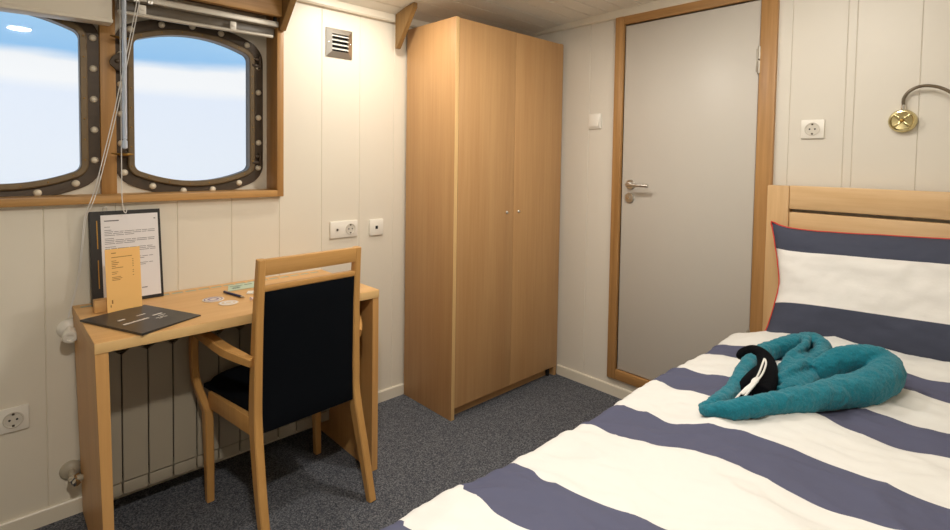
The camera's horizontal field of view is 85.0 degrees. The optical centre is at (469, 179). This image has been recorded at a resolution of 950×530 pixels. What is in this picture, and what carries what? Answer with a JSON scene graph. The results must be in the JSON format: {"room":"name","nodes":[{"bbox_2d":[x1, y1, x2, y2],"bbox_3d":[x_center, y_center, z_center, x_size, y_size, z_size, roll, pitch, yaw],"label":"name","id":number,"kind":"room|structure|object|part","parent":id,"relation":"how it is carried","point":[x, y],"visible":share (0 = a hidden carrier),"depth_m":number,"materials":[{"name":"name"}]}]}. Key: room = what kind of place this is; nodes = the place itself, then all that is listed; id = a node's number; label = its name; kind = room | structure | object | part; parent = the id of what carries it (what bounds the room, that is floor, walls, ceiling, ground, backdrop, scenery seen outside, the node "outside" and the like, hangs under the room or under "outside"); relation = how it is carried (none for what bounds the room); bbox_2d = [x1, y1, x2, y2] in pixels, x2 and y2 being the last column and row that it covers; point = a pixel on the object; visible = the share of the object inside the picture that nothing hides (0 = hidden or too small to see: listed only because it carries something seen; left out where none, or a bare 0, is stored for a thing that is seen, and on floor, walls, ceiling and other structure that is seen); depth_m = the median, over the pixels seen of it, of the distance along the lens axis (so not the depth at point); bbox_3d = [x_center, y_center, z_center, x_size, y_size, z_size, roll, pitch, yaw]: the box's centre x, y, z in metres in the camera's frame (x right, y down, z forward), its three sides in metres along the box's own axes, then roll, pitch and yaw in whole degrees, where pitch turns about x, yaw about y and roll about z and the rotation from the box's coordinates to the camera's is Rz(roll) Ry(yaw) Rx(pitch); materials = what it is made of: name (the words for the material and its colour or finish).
{"room":"ship cabin","nodes":[
{"label":"ship cabin","id":0,"kind":"room"},
{"bbox_2d":[0,2,412,522],"bbox_3d":[-1.257,0.115,2.018,4.300,2.150,0.100,-1,3,-43],"label":"wall","id":1,"kind":"structure","parent":0,"point":[345,119],"depth_m":2.29,"materials":[{"name":"white paint"}]},
{"bbox_2d":[0,404,28,434],"bbox_3d":[-1.541,0.801,1.710,0.135,0.082,0.013,-1,3,-43],"label":"wall socket","id":2,"kind":"object","parent":1,"relation":"attached to","point":[15,418],"visible":1,"depth_m":1.73,"materials":[{"name":"white plastic"}]},
{"bbox_2d":[0,15,99,196],"bbox_3d":[-1.585,-0.280,1.746,0.560,0.717,0.056,-1,3,-43],"label":"window","id":3,"kind":"structure","parent":1,"relation":"in","point":[87,35],"depth_m":1.89,"materials":[{"name":"brown metal"}]},
{"bbox_2d":[0,0,112,25],"bbox_3d":[-1.511,-0.610,1.652,0.614,0.144,0.072,-1,3,-43],"label":"window blind","id":4,"kind":"object","parent":3,"relation":"attached to","point":[98,12],"visible":1,"depth_m":1.76,"materials":[{"name":"beige fabric"}]},
{"bbox_2d":[0,0,283,207],"bbox_3d":[-1.331,-0.375,1.891,1.290,0.922,0.205,-1,3,-43],"label":"trim","id":5,"kind":"structure","parent":1,"relation":"attached to","point":[270,183],"depth_m":2.07,"materials":[{"name":"brown wood"}]},
{"bbox_3d":[-1.342,0.070,1.915,1.236,0.028,0.130,-1,3,-43],"label":"sill","id":6,"kind":"part","parent":5,"relation":"part of","materials":[{"name":"brown wood"}]},
{"bbox_2d":[109,20,262,191],"bbox_3d":[-1.135,-0.289,2.133,0.579,0.717,0.106,-1,3,-43],"label":"window","id":7,"kind":"structure","parent":1,"relation":"in","point":[131,175],"depth_m":2.13,"materials":[{"name":"brown metal"}]},
{"bbox_2d":[67,0,278,318],"bbox_3d":[-1.116,-0.107,2.029,0.742,1.178,0.074,-1,3,-43],"label":"window blind","id":8,"kind":"object","parent":7,"relation":"attached to","point":[162,10],"visible":1,"depth_m":1.96,"materials":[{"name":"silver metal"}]},
{"bbox_3d":[-1.301,-0.080,1.846,0.220,1.132,0.050,-1,3,-43],"label":"loop cord","id":9,"kind":"part","parent":8,"relation":"part of","materials":[{"name":"white plastic"}]},
{"bbox_3d":[-1.252,-0.260,1.872,0.008,0.769,0.022,1,2,14],"label":"pull cord","id":10,"kind":"part","parent":8,"relation":"part of","materials":[{"name":"white plastic"}]},
{"bbox_3d":[-1.056,-0.608,2.049,0.560,0.020,0.015,-1,3,-43],"label":"rail","id":11,"kind":"part","parent":8,"relation":"part of","materials":[{"name":"silver metal"}]},
{"bbox_3d":[-1.060,-0.667,2.068,0.588,0.023,0.050,-1,3,-43],"label":"head rail","id":12,"kind":"part","parent":8,"relation":"part of","materials":[{"name":"silver metal"}]},
{"bbox_2d":[56,318,329,497],"bbox_3d":[-1.038,0.797,2.088,0.963,0.624,0.150,-1,3,-43],"label":"radiator","id":13,"kind":"object","parent":1,"relation":"attached to","point":[157,432],"visible":0.62,"depth_m":1.90,"materials":[{"name":"beige metal"}]},
{"bbox_2d":[0,383,403,529],"bbox_3d":[-1.547,1.170,1.725,3.241,0.057,0.012,-1,3,-43],"label":"baseboard","id":14,"kind":"structure","parent":1,"relation":"attached to","point":[70,507],"depth_m":1.83,"materials":[{"name":"beige wood"}]},
{"bbox_2d":[279,0,296,30],"bbox_3d":[-0.751,-0.760,2.191,0.028,0.229,0.210,-1,3,-43],"label":"wooden bracket","id":15,"kind":"object","parent":1,"relation":"attached to","point":[287,5],"visible":0.89,"depth_m":2.22,"materials":[{"name":"brown wood"}]},
{"bbox_2d":[326,27,351,59],"bbox_3d":[-0.624,-0.652,2.489,0.138,0.135,0.018,-1,3,-43],"label":"air vent","id":16,"kind":"object","parent":1,"relation":"in","point":[338,41],"visible":1,"depth_m":2.49,"materials":[{"name":"silver metal"}]},
{"bbox_2d":[330,220,357,238],"bbox_3d":[-0.617,0.245,2.546,0.150,0.082,0.013,-1,3,-43],"label":"wall socket","id":17,"kind":"object","parent":1,"relation":"attached to","point":[338,229],"visible":1,"depth_m":2.54,"materials":[{"name":"white plastic"}]},
{"bbox_2d":[296,0,429,27],"bbox_3d":[-1.199,-0.817,1.933,4.100,0.049,0.028,-1,3,-43],"label":"trim","id":18,"kind":"structure","parent":1,"relation":"attached to","point":[336,5],"depth_m":2.53,"materials":[{"name":"beige"}]},
{"bbox_2d":[369,219,382,235],"bbox_3d":[-0.482,0.247,2.675,0.083,0.083,0.010,-1,3,-43],"label":"outlet","id":19,"kind":"object","parent":1,"relation":"attached to","point":[375,225],"visible":1,"depth_m":2.67,"materials":[{"name":"white plastic"}]},
{"bbox_2d":[395,2,416,48],"bbox_3d":[-0.322,-0.775,2.629,0.026,0.207,0.155,-1,3,-43],"label":"wooden bracket","id":20,"kind":"object","parent":1,"relation":"attached to","point":[403,19],"visible":1,"depth_m":2.63,"materials":[{"name":"brown wood"}]},
{"bbox_2d":[34,374,621,529],"bbox_3d":[-0.265,1.272,0.987,4.300,0.050,3.050,-1,3,-43],"label":"floor","id":21,"kind":"structure","parent":0,"point":[422,454],"depth_m":2.15,"materials":[{"name":"carpet"}]},
{"bbox_2d":[72,269,378,529],"bbox_3d":[-0.890,0.823,1.986,0.949,0.750,0.499,-1,3,-43],"label":"desk","id":22,"kind":"object","parent":21,"relation":"on","point":[93,344],"visible":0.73,"depth_m":1.74,"materials":[{"name":"brown wood"}]},
{"bbox_3d":[-1.217,0.846,1.675,0.044,0.718,0.484,-1,3,-43],"label":"leg","id":23,"kind":"part","parent":22,"relation":"part of","materials":[{"name":"brown wood"}]},
{"bbox_2d":[93,297,106,313],"bbox_3d":[-1.224,0.429,1.795,0.127,0.042,0.038,-1,3,-43],"label":"card stand","id":24,"kind":"object","parent":22,"relation":"on","point":[99,305],"visible":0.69,"depth_m":1.75,"materials":[{"name":"brown wood"}]},
{"bbox_2d":[105,246,141,312],"bbox_3d":[-1.190,0.344,1.785,0.020,0.213,0.105,3,3,38],"label":"card","id":25,"kind":"object","parent":22,"relation":"on","point":[122,265],"visible":1,"depth_m":1.78,"materials":[{"name":"orange paper"}]},
{"bbox_2d":[88,207,163,306],"bbox_3d":[-1.259,0.272,1.906,0.064,0.348,0.222,3,3,45],"label":"display board","id":26,"kind":"object","parent":22,"relation":"on","point":[139,227],"visible":0.75,"depth_m":1.91,"materials":[{"name":"black"}]},
{"bbox_2d":[80,305,200,335],"bbox_3d":[-1.064,0.452,1.691,0.299,0.008,0.211,2,3,24],"label":"leaflet","id":27,"kind":"object","parent":22,"relation":"on","point":[142,320],"visible":1,"depth_m":1.67,"materials":[{"name":"grey paper"}]},
{"bbox_2d":[202,297,223,301],"bbox_3d":[-0.954,0.447,1.929,0.074,0.003,0.074,-1,3,-43],"label":"coaster","id":28,"kind":"object","parent":22,"relation":"on","point":[209,299],"visible":1,"depth_m":1.92,"materials":[{"name":"beige"}]},
{"bbox_2d":[218,300,238,305],"bbox_3d":[-0.877,0.450,1.887,0.068,0.003,0.068,-1,3,-43],"label":"coaster","id":29,"kind":"object","parent":22,"relation":"on","point":[228,302],"visible":1,"depth_m":1.88,"materials":[{"name":"beige"}]},
{"bbox_2d":[223,290,244,297],"bbox_3d":[-0.902,0.441,1.987,0.140,0.011,0.009,2,3,34],"label":"pen","id":30,"kind":"object","parent":22,"relation":"on","point":[224,291],"visible":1,"depth_m":1.98,"materials":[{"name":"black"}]},
{"bbox_2d":[228,282,253,290],"bbox_3d":[-0.929,0.439,2.129,0.150,0.004,0.088,-1,3,-43],"label":"map","id":31,"kind":"object","parent":22,"relation":"on","point":[250,284],"visible":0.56,"depth_m":2.12,"materials":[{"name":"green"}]},
{"bbox_3d":[-0.552,0.831,2.297,0.028,0.718,0.484,-1,3,-43],"label":"leg","id":32,"kind":"part","parent":22,"relation":"part of","materials":[{"name":"brown wood"}]},
{"bbox_2d":[189,246,375,529],"bbox_3d":[-0.679,0.728,1.954,0.520,0.956,0.578,3,3,44],"label":"armchair","id":33,"kind":"object","parent":21,"relation":"on","point":[303,361],"visible":0.97,"depth_m":1.82,"materials":[{"name":"brown wood"}]},
{"bbox_3d":[-0.976,1.023,1.937,0.050,0.352,0.032,3,3,44],"label":"leg","id":34,"kind":"part","parent":33,"relation":"part of","materials":[{"name":"brown wood"}]},
{"bbox_3d":[-0.869,0.573,1.777,0.365,0.075,0.061,2,3,34],"label":"armrest","id":35,"kind":"part","parent":33,"relation":"part of","materials":[{"name":"brown wood"}]},
{"bbox_3d":[-0.722,0.756,1.995,0.405,0.068,0.440,3,3,44],"label":"seat","id":36,"kind":"part","parent":33,"relation":"part of","materials":[{"name":"black fabric"}]},
{"bbox_3d":[-0.839,0.821,1.829,0.322,0.063,0.022,3,3,39],"label":"rail","id":37,"kind":"part","parent":33,"relation":"part of","materials":[{"name":"brown wood"}]},
{"bbox_3d":[-0.677,0.739,1.685,0.144,0.956,0.044,3,3,44],"label":"leg","id":38,"kind":"part","parent":33,"relation":"part of","materials":[{"name":"brown wood"}]},
{"bbox_3d":[-0.574,0.603,1.851,0.072,0.476,0.356,3,3,44],"label":"backrest","id":39,"kind":"part","parent":33,"relation":"part of","materials":[{"name":"black fabric"}]},
{"bbox_3d":[-0.559,0.356,1.829,0.025,0.020,0.371,3,3,44],"label":"rail","id":40,"kind":"part","parent":33,"relation":"part of","materials":[{"name":"brown wood"}]},
{"bbox_3d":[-0.553,0.286,1.822,0.028,0.054,0.369,3,3,44],"label":"rail","id":41,"kind":"part","parent":33,"relation":"part of","materials":[{"name":"brown wood"}]},
{"bbox_3d":[-0.668,1.015,2.260,0.050,0.352,0.032,3,3,44],"label":"leg","id":42,"kind":"part","parent":33,"relation":"part of","materials":[{"name":"brown wood"}]},
{"bbox_3d":[-0.515,0.563,2.147,0.061,0.075,0.365,-1,3,-36],"label":"armrest","id":43,"kind":"part","parent":33,"relation":"part of","materials":[{"name":"brown wood"}]},
{"bbox_3d":[-0.410,0.732,1.964,0.144,0.956,0.044,3,3,44],"label":"leg","id":44,"kind":"part","parent":33,"relation":"part of","materials":[{"name":"brown wood"}]},
{"bbox_2d":[404,16,562,420],"bbox_3d":[0.098,0.191,2.930,0.840,1.965,0.398,-1,3,-43],"label":"wardrobe","id":45,"kind":"object","parent":21,"relation":"on","point":[484,119],"visible":0.99,"depth_m":2.69,"materials":[{"name":"brown wood"}]},
{"bbox_3d":[-0.204,0.198,2.653,0.022,1.965,0.390,-1,3,-43],"label":"panel","id":46,"kind":"part","parent":45,"relation":"part of","materials":[{"name":"brown wood"}]},
{"bbox_3d":[0.080,0.175,2.663,0.403,1.906,0.018,-1,3,-43],"label":"door","id":47,"kind":"part","parent":45,"relation":"part of","materials":[{"name":"brown wood"}]},
{"bbox_3d":[0.379,0.168,2.942,0.412,1.906,0.018,-1,3,-43],"label":"door","id":48,"kind":"part","parent":45,"relation":"part of","materials":[{"name":"brown wood"}]},
{"bbox_3d":[0.392,0.184,3.213,0.022,1.965,0.388,-1,3,-43],"label":"panel","id":49,"kind":"part","parent":45,"relation":"part of","materials":[{"name":"brown wood"}]},
{"bbox_2d":[762,185,949,330],"bbox_3d":[0.871,0.658,1.165,2.124,1.196,1.026,-1,3,-43],"label":"headboard","id":50,"kind":"object","parent":21,"relation":"on","point":[781,199],"visible":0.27,"depth_m":2.00,"materials":[{"name":"beech"},{"name":"navy and white striped fabric"}]},
{"bbox_2d":[380,331,949,529],"bbox_3d":[0.741,0.764,1.072,2.030,0.372,1.171,-1,3,-43],"label":"duvet","id":51,"kind":"object","parent":50,"relation":"on","point":[650,460],"visible":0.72,"depth_m":1.10,"materials":[{"name":"fabric"}]},
{"bbox_2d":[698,332,906,420],"bbox_3d":[0.965,0.548,1.478,0.767,0.133,0.398,-1,3,-43],"label":"towel","id":52,"kind":"object","parent":51,"relation":"on","point":[812,376],"visible":0.89,"depth_m":1.40,"materials":[{"name":"teal fabric"}]},
{"bbox_2d":[735,345,777,397],"bbox_3d":[0.823,0.561,1.492,0.114,0.091,0.379,2,3,29],"label":"bundle","id":53,"kind":"object","parent":52,"relation":"in","point":[762,378],"visible":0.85,"depth_m":1.46,"materials":[{"name":"black fabric"}]},
{"bbox_3d":[0.777,0.551,1.419,0.218,0.067,0.035,-1,3,-43],"label":"cord","id":54,"kind":"part","parent":53,"relation":"part of","materials":[{"name":"white fabric"}]},
{"bbox_2d":[765,221,949,361],"bbox_3d":[1.482,0.415,1.784,0.197,0.522,0.892,-1,3,-43],"label":"pillow","id":55,"kind":"object","parent":51,"relation":"on","point":[891,292],"visible":0.79,"depth_m":1.81,"materials":[{"name":"fabric"}]},
{"bbox_3d":[1.304,0.623,2.217,0.054,1.194,0.082,-1,3,-43],"label":"post","id":56,"kind":"part","parent":50,"relation":"part of","materials":[{"name":"brown wood"}]},
{"bbox_3d":[1.634,0.091,1.850,0.044,0.096,0.862,-1,3,-43],"label":"headboard rail","id":57,"kind":"part","parent":50,"relation":"part of","materials":[{"name":"brown wood"}]},
{"bbox_3d":[1.630,0.386,1.862,0.036,0.467,0.862,-1,3,-43],"label":"headboard panel","id":58,"kind":"part","parent":50,"relation":"part of","materials":[{"name":"brown wood"}]},
{"bbox_2d":[337,0,658,35],"bbox_3d":[-0.214,-0.869,0.880,4.300,0.202,3.098,-1,3,-43],"label":"ceiling","id":59,"kind":"structure","parent":0,"point":[526,17],"depth_m":2.73,"materials":[{"name":"white paint"}]},
{"bbox_2d":[535,0,949,391],"bbox_3d":[1.284,0.138,2.377,0.100,2.150,3.050,-1,3,-43],"label":"wall","id":60,"kind":"structure","parent":0,"point":[850,65],"depth_m":2.15,"materials":[{"name":"white paint"}]},
{"bbox_2d":[556,364,631,399],"bbox_3d":[1.365,1.192,2.235,0.012,0.057,2.450,-1,3,-43],"label":"baseboard","id":61,"kind":"structure","parent":60,"relation":"attached to","point":[587,380],"depth_m":2.94,"materials":[{"name":"beige wood"}]},
{"bbox_2d":[588,113,601,128],"bbox_3d":[0.699,-0.324,2.905,0.016,0.084,0.082,-1,3,-43],"label":"light switch","id":62,"kind":"object","parent":60,"relation":"attached to","point":[594,120],"visible":1,"depth_m":2.90,"materials":[{"name":"white plastic"}]},
{"bbox_2d":[532,0,699,36],"bbox_3d":[1.252,-0.861,2.293,0.028,0.049,2.850,-1,3,-43],"label":"trim","id":63,"kind":"structure","parent":60,"relation":"attached to","point":[609,16],"depth_m":2.78,"materials":[{"name":"beige"}]},
{"bbox_2d":[607,0,779,387],"bbox_3d":[1.050,0.119,2.550,0.126,1.972,0.784,-1,3,-43],"label":"door","id":64,"kind":"structure","parent":60,"relation":"in","point":[699,102],"depth_m":2.53,"materials":[{"name":"grey laminate"}]},
{"bbox_3d":[0.857,0.032,2.679,0.034,0.018,0.138,-1,3,-34],"label":"lever","id":65,"kind":"part","parent":64,"relation":"part of","materials":[{"name":"silver metal"}]},
{"bbox_2d":[801,119,824,138],"bbox_3d":[1.417,-0.207,2.144,0.013,0.078,0.084,-1,3,-43],"label":"wall socket","id":66,"kind":"object","parent":60,"relation":"attached to","point":[810,129],"visible":1,"depth_m":2.14,"materials":[{"name":"white plastic"}]},
{"bbox_2d":[888,84,949,132],"bbox_3d":[1.615,-0.240,1.808,0.072,0.199,0.321,1,2,-2],"label":"reading lamp","id":67,"kind":"object","parent":60,"relation":"attached to","point":[903,120],"visible":1,"depth_m":1.91,"materials":[{"name":"gold metal"}]}
]}

